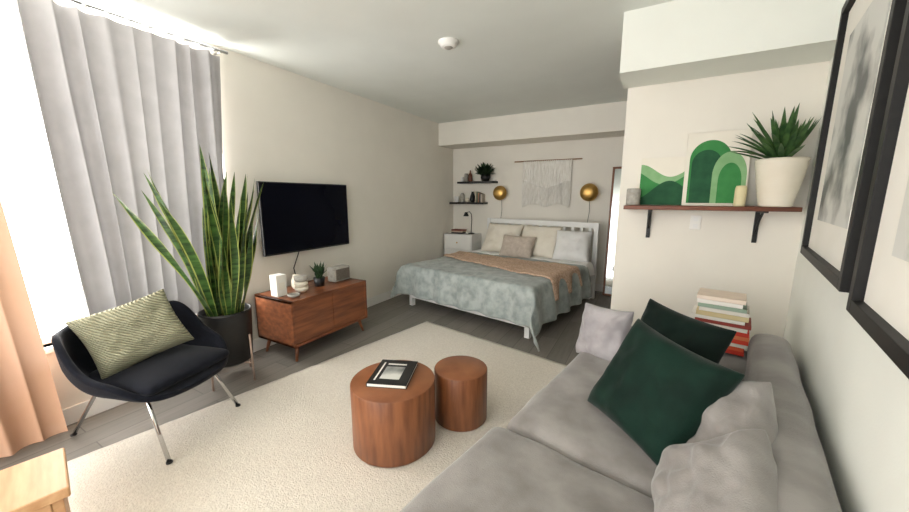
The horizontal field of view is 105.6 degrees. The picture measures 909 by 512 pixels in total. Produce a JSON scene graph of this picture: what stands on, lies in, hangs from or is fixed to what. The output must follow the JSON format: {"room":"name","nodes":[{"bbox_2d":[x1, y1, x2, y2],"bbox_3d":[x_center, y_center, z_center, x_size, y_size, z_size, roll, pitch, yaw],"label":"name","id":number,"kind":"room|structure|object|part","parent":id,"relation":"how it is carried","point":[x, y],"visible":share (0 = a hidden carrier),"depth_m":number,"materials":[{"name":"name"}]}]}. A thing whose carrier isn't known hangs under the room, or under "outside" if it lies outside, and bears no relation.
{"room":"studio apartment","nodes":[
{"label":"studio apartment","id":0,"kind":"room"},
{"bbox_2d":[44,0,452,408],"bbox_3d":[-2.005,-0.430,3.258,0.150,2.750,8.200,5,11,29],"label":"wall","id":1,"kind":"structure","parent":0,"point":[279,124],"depth_m":4.07,"materials":[{"name":"paint"}]},
{"bbox_2d":[0,0,54,344],"bbox_3d":[-2.755,-0.437,1.904,0.050,2.100,2.740,5,11,29],"label":"window","id":2,"kind":"structure","parent":1,"relation":"in","point":[46,339],"depth_m":2.22,"materials":[{"name":"white glass"}]},
{"bbox_2d":[43,299,242,353],"bbox_3d":[-2.724,0.616,2.066,0.200,0.030,2.780,5,11,29],"label":"window sill","id":3,"kind":"structure","parent":1,"relation":"attached to","point":[49,349],"depth_m":2.18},
{"bbox_2d":[67,0,227,54],"bbox_3d":[-2.654,-1.459,1.591,0.138,0.036,3.000,5,11,29],"label":"curtain rod","id":4,"kind":"object","parent":1,"relation":"attached to","point":[85,5],"visible":1,"depth_m":2.40,"materials":[{"name":"silver metal"}]},
{"bbox_2d":[0,200,67,457],"bbox_3d":[-2.795,-0.074,1.444,0.115,2.620,1.281,5,11,29],"label":"curtain","id":5,"kind":"object","parent":4,"relation":"hanging from","point":[31,412],"visible":1,"depth_m":2.02,"materials":[{"name":"fabric"}]},
{"bbox_2d":[15,0,223,315],"bbox_3d":[-2.177,-0.535,2.537,0.118,2.080,1.081,5,11,29],"label":"curtain","id":6,"kind":"object","parent":4,"relation":"hanging from","point":[119,103],"visible":0.7,"depth_m":2.36,"materials":[{"name":"white fabric"}]},
{"bbox_2d":[62,290,400,425],"bbox_3d":[-1.969,0.884,3.375,0.015,0.120,8.050,5,11,29],"label":"baseboard","id":7,"kind":"structure","parent":1,"relation":"attached to","point":[72,414],"depth_m":2.44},
{"bbox_2d":[256,181,348,273],"bbox_3d":[-1.598,-0.165,3.799,0.087,1.246,1.090,5,11,29],"label":"television","id":8,"kind":"object","parent":1,"relation":"attached to","point":[294,217],"visible":0.91,"depth_m":3.64,"materials":[{"name":"black metal"}]},
{"bbox_2d":[0,291,611,470],"bbox_3d":[0.378,1.192,2.224,5.670,0.100,8.250,5,11,29],"label":"floor","id":9,"kind":"structure","parent":0,"point":[557,339],"depth_m":3.31,"materials":[{"name":"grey wood"}]},
{"bbox_2d":[0,448,70,511],"bbox_3d":[-1.750,1.085,1.130,0.320,0.440,0.700,8,13,39],"label":"wooden bench","id":10,"kind":"object","parent":9,"relation":"on","point":[41,483],"visible":1,"depth_m":1.27,"materials":[{"name":"brown wood"}]},
{"bbox_2d":[114,144,263,390],"bbox_3d":[-1.883,0.121,2.615,0.881,1.880,0.526,-9,13,-43],"label":"snake plant","id":11,"kind":"object","parent":9,"relation":"on","point":[229,251],"visible":0.96,"depth_m":2.64,"materials":[{"name":"green plant"}]},
{"bbox_3d":[-1.890,0.861,2.677,0.016,0.400,0.020,2,10,9],"label":"stand leg","id":12,"kind":"part","parent":11,"relation":"part of","materials":[{"name":"beige"}]},
{"bbox_3d":[-1.860,0.648,2.838,0.370,0.435,0.370,5,11,29],"label":"pot","id":13,"kind":"part","parent":11,"relation":"part of","materials":[{"name":"black ceramic"}]},
{"bbox_3d":[-1.665,0.834,2.839,0.020,0.400,0.018,5,11,29],"label":"stand leg","id":14,"kind":"part","parent":11,"relation":"part of","materials":[{"name":"beige wood"}]},
{"bbox_2d":[254,276,367,361],"bbox_3d":[-1.450,0.608,3.622,0.540,0.588,0.940,5,11,29],"label":"media console","id":15,"kind":"object","parent":9,"relation":"on","point":[318,312],"visible":0.89,"depth_m":3.31,"materials":[{"name":"brown wood"}]},
{"bbox_3d":[-1.831,0.859,3.410,0.074,0.164,0.038,-4,11,-23],"label":"leg","id":16,"kind":"part","parent":15,"relation":"part of","materials":[{"name":"brown wood"}]},
{"bbox_2d":[269,273,286,296],"bbox_3d":[-1.652,0.273,3.237,0.102,0.200,0.100,5,11,29],"label":"box","id":17,"kind":"object","parent":15,"relation":"on","point":[278,286],"visible":0.93,"depth_m":3.20,"materials":[{"name":"white paper"}]},
{"bbox_2d":[287,292,299,297],"bbox_3d":[-1.489,0.366,3.196,0.110,0.030,0.110,5,11,29],"label":"dish","id":18,"kind":"object","parent":15,"relation":"on","point":[294,294],"visible":1,"depth_m":3.18,"materials":[{"name":"grey ceramic"}]},
{"bbox_2d":[291,274,299,288],"bbox_3d":[-1.601,0.259,3.496,0.100,0.140,0.100,5,11,29],"label":"vase","id":19,"kind":"object","parent":15,"relation":"on","point":[293,275],"visible":0.47,"depth_m":3.46,"materials":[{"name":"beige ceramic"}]},
{"bbox_3d":[-1.462,0.894,3.206,0.038,0.165,0.080,-1,10,-8],"label":"leg","id":20,"kind":"part","parent":15,"relation":"part of","materials":[{"name":"brown wood"}]},
{"bbox_2d":[293,275,307,292],"bbox_3d":[-1.499,0.272,3.372,0.128,0.156,0.128,5,11,29],"label":"decorative sculpture","id":21,"kind":"object","parent":15,"relation":"on","point":[300,281],"visible":0.99,"depth_m":3.33,"materials":[{"name":"beige ceramic"}]},
{"bbox_2d":[293,275,307,281],"bbox_3d":[-1.499,0.221,3.363,0.128,0.052,0.128,5,11,29],"label":"bowl","id":22,"kind":"object","parent":21,"relation":"on","point":[298,278],"depth_m":3.33,"materials":[{"name":"grey ceramic"}]},
{"bbox_2d":[294,280,307,287],"bbox_3d":[-1.499,0.272,3.372,0.128,0.052,0.128,5,11,29],"label":"bowl","id":23,"kind":"object","parent":21,"relation":"on","point":[298,283],"depth_m":3.32,"materials":[{"name":"beige ceramic"}]},
{"bbox_2d":[294,285,307,292],"bbox_3d":[-1.499,0.323,3.380,0.128,0.052,0.128,5,11,29],"label":"bowl","id":24,"kind":"object","parent":21,"relation":"on","point":[298,288],"depth_m":3.33,"materials":[{"name":"beige ceramic"}]},
{"bbox_3d":[-1.343,0.585,3.300,0.023,0.379,0.440,5,11,29],"label":"door","id":25,"kind":"part","parent":15,"relation":"part of","materials":[{"name":"brown wood"}]},
{"bbox_2d":[310,262,326,286],"bbox_3d":[-1.404,0.182,3.578,0.167,0.263,0.165,-6,11,-30],"label":"potted plant","id":26,"kind":"object","parent":15,"relation":"on","point":[319,280],"visible":1,"depth_m":3.56,"materials":[{"name":"green plant"}]},
{"bbox_3d":[-1.409,0.267,3.598,0.116,0.090,0.116,5,11,29],"label":"pot","id":27,"kind":"part","parent":26,"relation":"part of","materials":[{"name":"black ceramic"}]},
{"bbox_2d":[327,264,349,281],"bbox_3d":[-1.282,0.191,3.833,0.124,0.160,0.230,5,11,29],"label":"radio","id":28,"kind":"object","parent":15,"relation":"on","point":[337,273],"visible":1,"depth_m":3.76,"materials":[{"name":"grey plastic"}]},
{"bbox_2d":[336,267,349,280],"bbox_3d":[-1.230,0.196,3.805,0.005,0.120,0.190,5,11,29],"label":"grille","id":29,"kind":"object","parent":28,"relation":"attached to","point":[342,273],"depth_m":3.80,"materials":[{"name":"grey fabric"}]},
{"bbox_3d":[-1.127,0.519,3.683,0.023,0.379,0.440,5,11,29],"label":"door","id":30,"kind":"part","parent":15,"relation":"part of","materials":[{"name":"brown wood"}]},
{"bbox_2d":[67,321,566,511],"bbox_3d":[-0.410,1.109,2.369,2.250,0.014,2.950,8,13,39],"label":"area rug","id":31,"kind":"object","parent":9,"relation":"on","point":[287,446],"visible":0.62,"depth_m":2.06,"materials":[{"name":"carpet"}]},
{"bbox_2d":[51,300,240,464],"bbox_3d":[-1.958,0.740,2.233,0.852,0.757,0.765,2,10,12],"label":"lounge chair","id":32,"kind":"object","parent":31,"relation":"on","point":[176,370],"visible":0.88,"depth_m":2.06,"materials":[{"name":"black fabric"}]},
{"bbox_3d":[-2.216,0.961,2.150,0.388,0.349,0.081,-2,10,-9],"label":"leg","id":33,"kind":"part","parent":32,"relation":"part of","materials":[{"name":"silver metal"}]},
{"bbox_2d":[65,289,193,378],"bbox_3d":[-2.009,0.476,2.174,0.275,0.433,0.539,6,11,32],"label":"knit pillow","id":34,"kind":"object","parent":32,"relation":"on","point":[119,338],"visible":1,"depth_m":2.10,"materials":[{"name":"fabric"}]},
{"bbox_3d":[-1.762,0.981,2.030,0.384,0.349,0.064,9,13,42],"label":"leg","id":35,"kind":"part","parent":32,"relation":"part of","materials":[{"name":"silver metal"}]},
{"bbox_2d":[89,344,229,395],"bbox_3d":[-1.893,0.700,2.213,0.597,0.104,0.565,2,10,12],"label":"seat cushion","id":36,"kind":"object","parent":32,"relation":"on","point":[165,373],"depth_m":2.09,"materials":[{"name":"black fabric"}]},
{"bbox_3d":[-1.708,0.916,2.405,0.333,0.348,0.048,-4,11,-24],"label":"leg","id":37,"kind":"part","parent":32,"relation":"part of","materials":[{"name":"silver metal"}]},
{"bbox_2d":[350,360,434,467],"bbox_3d":[-0.372,0.940,2.127,0.504,0.395,0.504,5,11,29],"label":"round coffee table","id":38,"kind":"object","parent":31,"relation":"on","point":[391,428],"visible":0.78,"depth_m":1.92,"materials":[{"name":"brown wood"}]},
{"bbox_2d":[366,359,417,388],"bbox_3d":[-0.377,0.725,2.134,0.240,0.024,0.300,1,10,7],"label":"book","id":39,"kind":"object","parent":38,"relation":"on","point":[394,374],"visible":1,"depth_m":2.10,"materials":[{"name":"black paper"}]},
{"bbox_2d":[380,366,404,379],"bbox_3d":[-0.379,0.716,2.117,0.120,0.001,0.150,1,10,7],"label":"picture","id":40,"kind":"object","parent":39,"relation":"on","point":[387,372],"depth_m":2.11},
{"bbox_2d":[434,355,486,431],"bbox_3d":[0.043,0.922,2.349,0.356,0.355,0.356,5,11,29],"label":"round coffee table","id":41,"kind":"object","parent":31,"relation":"on","point":[460,381],"visible":1,"depth_m":2.21,"materials":[{"name":"brown wood"}]},
{"bbox_2d":[400,298,841,511],"bbox_3d":[0.614,0.820,1.300,1.118,0.906,2.867,8,13,39],"label":"sofa","id":42,"kind":"object","parent":31,"relation":"on","point":[653,414],"visible":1,"depth_m":1.31,"materials":[{"name":"fabric"}]},
{"bbox_2d":[400,427,653,511],"bbox_3d":[0.168,0.978,0.934,0.935,0.234,1.222,8,13,39],"label":"seat cushion","id":43,"kind":"object","parent":42,"relation":"on","point":[513,469],"depth_m":1.26,"materials":[{"name":"fabric"}]},
{"bbox_2d":[507,352,656,498],"bbox_3d":[0.942,0.828,1.828,0.903,0.230,1.177,8,13,39],"label":"seat cushion","id":44,"kind":"object","parent":42,"relation":"on","point":[560,417],"depth_m":1.57,"materials":[{"name":"fabric"}]},
{"bbox_2d":[576,302,633,361],"bbox_3d":[0.998,0.518,2.312,0.189,0.380,0.380,15,-5,-29],"label":"pillow","id":45,"kind":"object","parent":42,"relation":"on","point":[602,332],"depth_m":2.24,"materials":[{"name":"grey fabric"}]},
{"bbox_2d":[587,319,744,465],"bbox_3d":[0.852,0.574,1.478,0.217,0.500,0.500,27,5,-24],"label":"velvet pillow","id":46,"kind":"object","parent":42,"relation":"on","point":[655,394],"depth_m":1.37,"materials":[{"name":"green fabric"}]},
{"bbox_2d":[641,298,736,363],"bbox_3d":[1.124,0.502,1.800,0.189,0.470,0.470,19,5,-26],"label":"velvet pillow","id":47,"kind":"object","parent":42,"relation":"on","point":[709,341],"depth_m":1.69,"materials":[{"name":"green fabric"}]},
{"bbox_3d":[1.494,0.783,2.280,1.006,0.495,0.247,8,13,39],"label":"arm","id":48,"kind":"part","parent":42,"relation":"part of","materials":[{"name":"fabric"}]},
{"bbox_2d":[651,429,778,511],"bbox_3d":[0.773,0.744,1.033,0.246,0.400,0.460,44,37,11],"label":"cushion","id":49,"kind":"object","parent":42,"relation":"on","point":[727,470],"depth_m":1.02,"materials":[{"name":"fabric"}]},
{"bbox_2d":[691,288,750,356],"bbox_3d":[1.618,0.390,2.108,0.294,0.324,0.200,8,13,39],"label":"book stack","id":50,"kind":"object","parent":42,"relation":"on","point":[724,309],"visible":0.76,"depth_m":2.01,"materials":[{"name":"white paper"}]},
{"bbox_2d":[686,381,777,443],"bbox_3d":[0.982,0.659,1.289,0.400,0.240,0.380,-40,16,50],"label":"cushion","id":51,"kind":"object","parent":42,"relation":"on","point":[733,406],"depth_m":1.22,"materials":[{"name":"fabric"}]},
{"bbox_2d":[444,232,480,253],"bbox_3d":[0.146,-0.002,6.420,0.560,0.840,0.449,5,11,29],"label":"nightstand","id":52,"kind":"object","parent":9,"relation":"on","point":[465,242],"visible":0.4,"depth_m":6.22,"materials":[{"name":"white paint"}]},
{"bbox_3d":[0.053,-0.003,6.248,0.520,0.230,0.015,5,11,29],"label":"drawer","id":53,"kind":"part","parent":52,"relation":"part of","materials":[{"name":"white wood"}]},
{"bbox_3d":[0.053,-0.244,6.207,0.520,0.230,0.015,5,11,29],"label":"drawer","id":54,"kind":"part","parent":52,"relation":"part of","materials":[{"name":"white wood"}]},
{"bbox_2d":[451,229,466,233],"bbox_3d":[0.081,-0.455,6.349,0.240,0.073,0.160,5,11,29],"label":"books","id":55,"kind":"object","parent":52,"relation":"on","point":[455,231],"visible":1,"depth_m":6.30,"materials":[{"name":"red paper"}]},
{"bbox_2d":[464,211,473,233],"bbox_3d":[0.262,-0.605,6.245,0.210,0.404,0.120,5,11,29],"label":"desk lamp","id":56,"kind":"object","parent":52,"relation":"on","point":[465,213],"visible":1,"depth_m":6.21,"materials":[{"name":"black metal"}]},
{"bbox_2d":[390,218,599,351],"bbox_3d":[0.708,0.124,4.823,2.374,1.130,2.357,8,13,39],"label":"bed","id":57,"kind":"object","parent":9,"relation":"on","point":[529,279],"visible":1,"depth_m":4.46,"materials":[{"name":"grey fabric"}]},
{"bbox_3d":[-0.593,0.591,4.853,0.060,0.200,0.060,8,13,39],"label":"leg","id":58,"kind":"part","parent":57,"relation":"part of","materials":[{"name":"white paint"}]},
{"bbox_2d":[481,223,523,251],"bbox_3d":[0.802,-0.295,5.819,0.720,0.560,0.247,8,-15,39],"label":"pillow","id":59,"kind":"object","parent":57,"relation":"on","point":[493,240],"depth_m":5.76,"materials":[{"name":"beige fabric"}]},
{"bbox_2d":[443,251,582,300],"bbox_3d":[0.606,0.211,4.739,2.010,0.280,0.865,8,13,39],"label":"knit throw","id":60,"kind":"object","parent":57,"relation":"on","point":[562,279],"depth_m":4.40,"materials":[{"name":"fabric"}]},
{"bbox_2d":[499,235,535,257],"bbox_3d":[0.973,-0.140,5.387,0.580,0.400,0.193,7,-16,36],"label":"pillow","id":61,"kind":"object","parent":57,"relation":"on","point":[513,246],"depth_m":5.31,"materials":[{"name":"fabric"}]},
{"bbox_3d":[0.792,0.784,3.720,0.060,0.200,0.060,8,13,39],"label":"leg","id":62,"kind":"part","parent":57,"relation":"part of","materials":[{"name":"white paint"}]},
{"bbox_2d":[522,225,562,257],"bbox_3d":[1.322,-0.227,5.418,0.680,0.560,0.240,8,-15,39],"label":"pillow","id":63,"kind":"object","parent":57,"relation":"on","point":[547,238],"depth_m":5.27,"materials":[{"name":"beige fabric"}]},
{"bbox_3d":[1.348,-0.024,5.691,1.940,1.130,0.050,8,13,39],"label":"headboard","id":64,"kind":"part","parent":57,"relation":"part of","materials":[{"name":"white paint"}]},
{"bbox_2d":[552,230,592,261],"bbox_3d":[1.722,-0.142,5.048,0.540,0.520,0.240,5,-20,29],"label":"pillow","id":65,"kind":"object","parent":57,"relation":"on","point":[567,246],"depth_m":4.96,"materials":[{"name":"white fabric"}]},
{"bbox_2d":[602,167,621,295],"bbox_3d":[2.589,-0.339,5.098,0.600,1.934,0.198,5,11,29],"label":"leaning mirror","id":66,"kind":"object","parent":9,"relation":"on","point":[616,175],"visible":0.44,"depth_m":5.21,"materials":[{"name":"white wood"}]},
{"bbox_2d":[87,0,673,122],"bbox_3d":[0.378,-1.617,1.744,5.670,0.100,8.250,5,11,29],"label":"ceiling","id":67,"kind":"structure","parent":0,"point":[510,57],"depth_m":2.87,"materials":[{"name":"paint"}]},
{"bbox_2d":[438,37,458,49],"bbox_3d":[-0.049,-1.724,2.818,0.170,0.050,0.170,5,11,29],"label":"smoke detector","id":68,"kind":"object","parent":67,"relation":"attached to","point":[447,43],"visible":1,"depth_m":2.77,"materials":[{"name":"white plastic"}]},
{"bbox_2d":[438,101,626,148],"bbox_3d":[1.849,-1.954,5.111,4.570,0.370,0.520,5,11,29],"label":"beam","id":69,"kind":"structure","parent":67,"relation":"attached to","point":[607,120],"depth_m":5.17,"materials":[{"name":"paint"}]},
{"bbox_2d":[620,0,845,88],"bbox_3d":[2.334,-1.411,1.990,2.450,0.390,0.410,5,11,29],"label":"beam","id":70,"kind":"structure","parent":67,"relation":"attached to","point":[676,40],"depth_m":2.17,"materials":[{"name":"paint"}]},
{"bbox_2d":[453,136,623,283],"bbox_3d":[2.405,-0.794,5.385,5.470,2.750,0.150,5,11,29],"label":"wall","id":71,"kind":"structure","parent":0,"point":[599,156],"depth_m":5.79,"materials":[{"name":"paint"}]},
{"bbox_2d":[449,202,487,203],"bbox_3d":[0.256,-0.974,6.359,0.690,0.032,0.200,5,11,29],"label":"floating shelf","id":72,"kind":"object","parent":71,"relation":"attached to","point":[449,202],"visible":1,"depth_m":6.26,"materials":[{"name":"black wood"}]},
{"bbox_2d":[460,193,464,201],"bbox_3d":[0.146,-1.085,6.402,0.080,0.170,0.080,5,11,29],"label":"jar","id":73,"kind":"object","parent":72,"relation":"on","point":[462,196],"visible":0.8,"depth_m":6.37,"materials":[{"name":"grey ceramic"}]},
{"bbox_2d":[470,192,474,201],"bbox_3d":[0.330,-1.078,6.300,0.110,0.190,0.110,5,11,29],"label":"vase","id":74,"kind":"object","parent":72,"relation":"on","point":[472,196],"visible":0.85,"depth_m":6.27,"materials":[{"name":"black ceramic"}]},
{"bbox_2d":[475,192,484,201],"bbox_3d":[0.457,-1.065,6.225,0.137,0.190,0.130,5,11,29],"label":"books","id":75,"kind":"object","parent":72,"relation":"on","point":[479,197],"visible":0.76,"depth_m":6.18,"materials":[{"name":"beige paper"}]},
{"bbox_2d":[457,181,497,183],"bbox_3d":[0.409,-1.325,6.213,0.720,0.032,0.200,5,11,29],"label":"floating shelf","id":76,"kind":"object","parent":71,"relation":"attached to","point":[467,182],"visible":1,"depth_m":6.13,"materials":[{"name":"black wood"}]},
{"bbox_2d":[464,173,467,181],"bbox_3d":[0.216,-1.431,6.303,0.070,0.145,0.070,5,11,29],"label":"candle","id":77,"kind":"object","parent":76,"relation":"on","point":[466,174],"visible":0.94,"depth_m":6.28,"materials":[{"name":"grey wax"}]},
{"bbox_2d":[468,170,471,180],"bbox_3d":[0.286,-1.452,6.261,0.070,0.200,0.070,5,11,29],"label":"bottle","id":78,"kind":"object","parent":76,"relation":"on","point":[470,174],"visible":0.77,"depth_m":6.24,"materials":[{"name":"brown wood"}]},
{"bbox_2d":[475,162,494,180],"bbox_3d":[0.531,-1.478,6.024,0.376,0.332,0.333,-1,10,-4],"label":"potted plant","id":79,"kind":"object","parent":76,"relation":"on","point":[484,171],"visible":0.99,"depth_m":6.01,"materials":[{"name":"green plant"}]},
{"bbox_3d":[0.549,-1.393,6.123,0.170,0.130,0.170,5,11,29],"label":"pot","id":80,"kind":"part","parent":79,"relation":"part of","materials":[{"name":"black ceramic"}]},
{"bbox_2d":[493,186,506,213],"bbox_3d":[0.796,-0.892,6.064,0.204,0.676,0.204,-4,10,-20],"label":"brass wall sconce","id":81,"kind":"object","parent":71,"relation":"attached to","point":[499,193],"visible":0.99,"depth_m":5.97,"materials":[{"name":"gold metal"}]},
{"bbox_3d":[0.774,-1.097,6.000,0.252,0.252,0.080,5,11,29],"label":"lamp shade","id":82,"kind":"part","parent":81,"relation":"part of","materials":[{"name":"gold metal"}]},
{"bbox_2d":[515,158,581,207],"bbox_3d":[1.509,-1.188,5.697,1.100,0.777,0.024,5,11,29],"label":"wall hanging","id":83,"kind":"object","parent":71,"relation":"attached to","point":[542,178],"depth_m":5.68},
{"bbox_3d":[1.510,-1.562,5.635,1.100,0.019,0.020,5,11,29],"label":"hanging rod","id":84,"kind":"part","parent":83,"relation":"part of","materials":[{"name":"wood"}]},
{"bbox_2d":[580,183,597,221],"bbox_3d":[2.074,-0.777,5.361,0.211,0.686,0.210,-3,10,-15],"label":"brass wall sconce","id":85,"kind":"object","parent":71,"relation":"attached to","point":[588,192],"visible":0.99,"depth_m":5.28,"materials":[{"name":"gold metal"}]},
{"bbox_3d":[2.060,-0.977,5.298,0.272,0.272,0.080,5,11,29],"label":"lamp shade","id":86,"kind":"part","parent":85,"relation":"part of","materials":[{"name":"gold metal"}]},
{"bbox_2d":[595,284,602,291],"bbox_3d":[1.978,0.479,5.747,4.555,0.120,0.015,5,11,29],"label":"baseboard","id":87,"kind":"structure","parent":71,"relation":"attached to","point":[598,287],"depth_m":5.55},
{"bbox_2d":[611,61,829,350],"bbox_3d":[2.482,-0.286,2.418,2.415,2.750,0.140,5,11,29],"label":"wall","id":88,"kind":"structure","parent":0,"point":[669,267],"depth_m":2.61,"materials":[{"name":"paint"}]},
{"bbox_2d":[646,210,651,237],"bbox_3d":[1.550,-0.255,2.751,0.028,0.235,0.200,5,11,29],"label":"bracket","id":89,"kind":"object","parent":88,"relation":"attached to","point":[647,229],"visible":0.52,"depth_m":2.83,"materials":[{"name":"black metal"}]},
{"bbox_2d":[647,211,650,227],"bbox_3d":[1.564,-0.294,2.771,0.016,0.155,0.132,5,11,29],"label":"brace","id":90,"kind":"object","parent":89,"relation":"attached to","point":[649,216],"depth_m":2.78,"materials":[{"name":"black metal"}]},
{"bbox_2d":[689,215,701,229],"bbox_3d":[1.871,-0.260,2.679,0.070,0.110,0.010,5,11,29],"label":"wall outlet","id":91,"kind":"object","parent":88,"relation":"attached to","point":[695,220],"visible":1,"depth_m":2.67,"materials":[{"name":"white paint"}]},
{"bbox_2d":[623,205,802,211],"bbox_3d":[1.833,-0.356,2.556,1.035,0.030,0.230,5,11,29],"label":"board","id":92,"kind":"object","parent":88,"relation":"attached to","point":[637,207],"visible":0.89,"depth_m":2.42,"materials":[{"name":"brown wood"}]},
{"bbox_2d":[626,188,640,204],"bbox_3d":[1.411,-0.466,2.723,0.100,0.130,0.100,5,11,29],"label":"glass candle jar","id":93,"kind":"object","parent":92,"relation":"on","point":[633,195],"visible":0.94,"depth_m":2.68,"materials":[{"name":"grey glass"}]},
{"bbox_2d":[639,157,685,205],"bbox_3d":[1.643,-0.584,2.709,0.330,0.370,0.060,5,11,29],"label":"canvas","id":94,"kind":"object","parent":92,"relation":"on","point":[661,179],"visible":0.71,"depth_m":2.71},
{"bbox_2d":[681,129,752,205],"bbox_3d":[1.918,-0.639,2.532,0.380,0.538,0.083,5,11,29],"label":"art print","id":95,"kind":"object","parent":92,"relation":"on","point":[712,174],"visible":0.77,"depth_m":2.53},
{"bbox_2d":[733,185,746,205],"bbox_3d":[1.979,-0.415,2.389,0.066,0.142,0.066,5,11,29],"label":"pillar candle","id":96,"kind":"object","parent":92,"relation":"on","point":[740,194],"visible":0.98,"depth_m":2.37,"materials":[{"name":"wax"}]},
{"bbox_2d":[725,103,820,206],"bbox_3d":[2.028,-0.636,2.229,0.466,0.631,0.444,5,11,29],"label":"agave","id":97,"kind":"object","parent":92,"relation":"on","point":[779,177],"visible":1,"depth_m":2.19,"materials":[{"name":"beige ceramic"}]},
{"bbox_2d":[751,211,768,242],"bbox_3d":[2.144,-0.199,2.426,0.028,0.235,0.200,5,11,29],"label":"bracket","id":98,"kind":"object","parent":88,"relation":"attached to","point":[757,213],"visible":0.65,"depth_m":2.50,"materials":[{"name":"black metal"}]},
{"bbox_2d":[754,213,763,232],"bbox_3d":[2.159,-0.239,2.446,0.016,0.155,0.132,5,11,29],"label":"brace","id":99,"kind":"object","parent":98,"relation":"attached to","point":[758,222],"depth_m":2.46,"materials":[{"name":"black metal"}]},
{"bbox_2d":[755,156,810,206],"bbox_3d":[2.147,-0.484,2.288,0.271,0.312,0.271,5,11,29],"label":"ribbed pot","id":100,"kind":"object","parent":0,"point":[779,179],"depth_m":2.21,"materials":[{"name":"beige ceramic"}]},
{"bbox_2d":[783,56,908,511],"bbox_3d":[0.698,0.084,0.253,0.120,2.750,5.530,8,13,39],"label":"wall","id":101,"kind":"structure","parent":0,"point":[858,398],"depth_m":1.10,"materials":[{"name":"paint"}]},
{"bbox_2d":[800,0,906,292],"bbox_3d":[1.685,-0.582,1.477,0.043,1.290,1.100,8,13,39],"label":"framed picture","id":102,"kind":"object","parent":101,"relation":"attached to","point":[869,31],"visible":0.88,"depth_m":1.40,"materials":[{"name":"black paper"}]},
{"bbox_2d":[818,0,891,228],"bbox_3d":[1.687,-0.582,1.475,0.002,0.886,0.696,8,13,39],"label":"print","id":103,"kind":"object","parent":102,"relation":"attached to","point":[866,41],"depth_m":1.41},
{"bbox_2d":[846,0,908,378],"bbox_3d":[0.867,-0.411,0.507,0.043,1.340,1.200,8,13,39],"label":"framed picture","id":104,"kind":"object","parent":101,"relation":"attached to","point":[878,298],"visible":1,"depth_m":0.93,"materials":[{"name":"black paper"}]},
{"bbox_2d":[892,177,908,261],"bbox_3d":[0.869,-0.411,0.505,0.002,0.936,0.796,8,13,39],"label":"print","id":105,"kind":"object","parent":104,"relation":"attached to","point":[901,244],"depth_m":0.84}
]}

